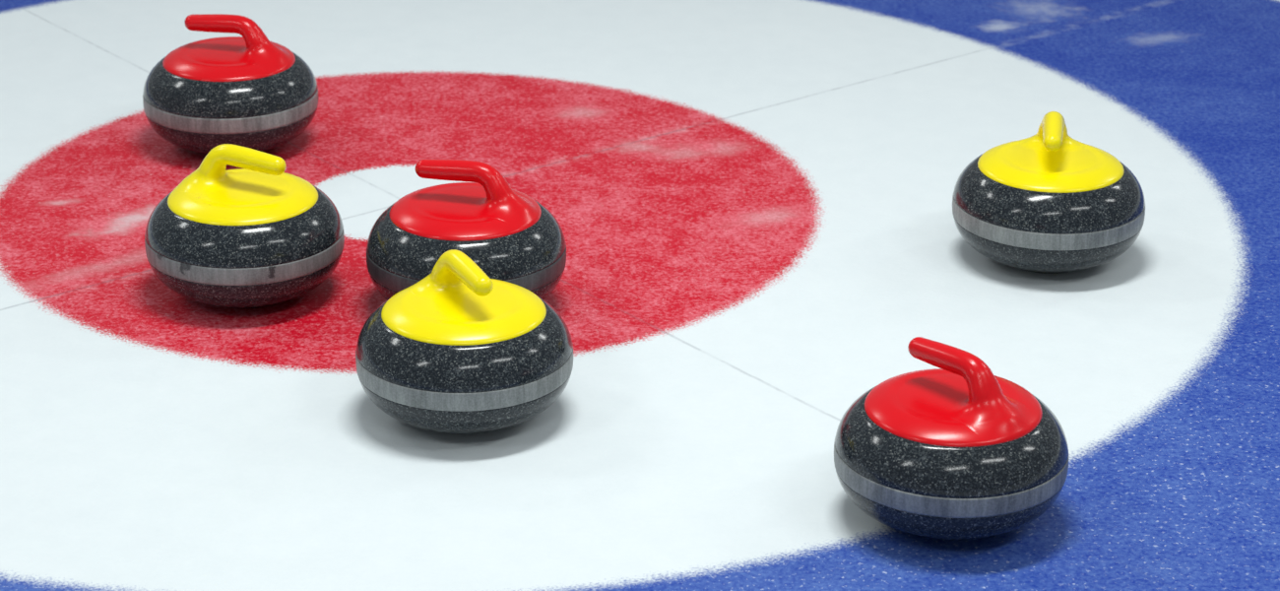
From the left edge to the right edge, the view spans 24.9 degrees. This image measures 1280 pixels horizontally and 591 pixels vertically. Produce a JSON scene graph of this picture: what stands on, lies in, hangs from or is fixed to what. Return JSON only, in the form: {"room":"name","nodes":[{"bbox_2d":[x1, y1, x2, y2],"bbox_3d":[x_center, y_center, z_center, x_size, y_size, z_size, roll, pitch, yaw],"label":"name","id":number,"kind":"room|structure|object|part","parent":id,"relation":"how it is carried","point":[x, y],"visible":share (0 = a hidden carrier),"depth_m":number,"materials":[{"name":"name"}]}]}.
{"room":"ice rink","nodes":[
{"label":"ice rink","id":0,"kind":"room"},
{"bbox_2d":[0,0,1279,590],"bbox_3d":[-0.347,-0.092,4.314,28.000,0.100,28.000,0,23,0],"label":"floor","id":1,"kind":"structure","parent":0,"point":[750,201],"depth_m":3.94,"materials":[{"name":"white ice"}]},
{"bbox_2d":[142,13,318,154],"bbox_3d":[-0.635,-0.333,4.480,0.269,0.212,0.269,-7,24,-17],"label":"stone","id":2,"kind":"object","parent":1,"relation":"on","point":[250,91],"visible":0.98,"depth_m":4.40,"materials":[{"name":"stone"}]},
{"bbox_3d":[-0.624,-0.402,4.448,0.161,0.060,0.062,6,24,13],"label":"handle","id":3,"kind":"part","parent":2,"relation":"part of","materials":[{"name":"red plastic"}]},
{"bbox_2d":[144,143,344,308],"bbox_3d":[-0.539,-0.102,3.934,0.269,0.212,0.269,-13,26,-28],"label":"stone","id":4,"kind":"object","parent":1,"relation":"on","point":[258,233],"visible":1,"depth_m":3.86,"materials":[{"name":"stone"}]},
{"bbox_3d":[-0.548,-0.174,3.909,0.161,0.060,0.062,11,25,24],"label":"handle","id":5,"kind":"part","parent":4,"relation":"part of","materials":[{"name":"yellow plastic"}]},
{"bbox_2d":[355,249,573,433],"bbox_3d":[-0.218,0.050,3.578,0.269,0.212,0.269,5,23,11],"label":"stone","id":6,"kind":"object","parent":1,"relation":"on","point":[459,349],"visible":1,"depth_m":3.50,"materials":[{"name":"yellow stone"}]},
{"bbox_3d":[-0.222,-0.024,3.557,0.062,0.060,0.161,-11,25,-25],"label":"handle","id":7,"kind":"part","parent":6,"relation":"part of","materials":[{"name":"yellow plastic"}]},
{"bbox_2d":[366,159,566,300],"bbox_3d":[-0.234,-0.082,3.889,0.269,0.212,0.269,8,24,18],"label":"stone","id":8,"kind":"object","parent":1,"relation":"on","point":[510,235],"visible":0.89,"depth_m":3.83,"materials":[{"name":"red stone"}]},
{"bbox_3d":[-0.224,-0.150,3.857,0.161,0.060,0.062,7,24,15],"label":"handle","id":9,"kind":"part","parent":8,"relation":"part of","materials":[{"name":"red plastic"}]},
{"bbox_2d":[833,336,1068,540],"bbox_3d":[0.358,0.158,3.329,0.269,0.212,0.269,1,23,2],"label":"stone","id":10,"kind":"object","parent":1,"relation":"on","point":[957,450],"visible":1,"depth_m":3.25,"materials":[{"name":"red stone"}]},
{"bbox_3d":[0.366,0.091,3.291,0.062,0.060,0.161,-19,29,-38],"label":"handle","id":11,"kind":"part","parent":10,"relation":"part of","materials":[{"name":"red plastic"}]},
{"bbox_2d":[952,111,1145,273],"bbox_3d":[0.574,-0.151,4.065,0.269,0.212,0.269,-17,28,-35],"label":"stone","id":12,"kind":"object","parent":1,"relation":"on","point":[1049,201],"visible":1,"depth_m":3.98,"materials":[{"name":"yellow stone"}]},
{"bbox_3d":[0.576,-0.225,4.045,0.062,0.060,0.161,3,23,7],"label":"handle","id":13,"kind":"part","parent":12,"relation":"part of","materials":[{"name":"yellow plastic"}]}
]}

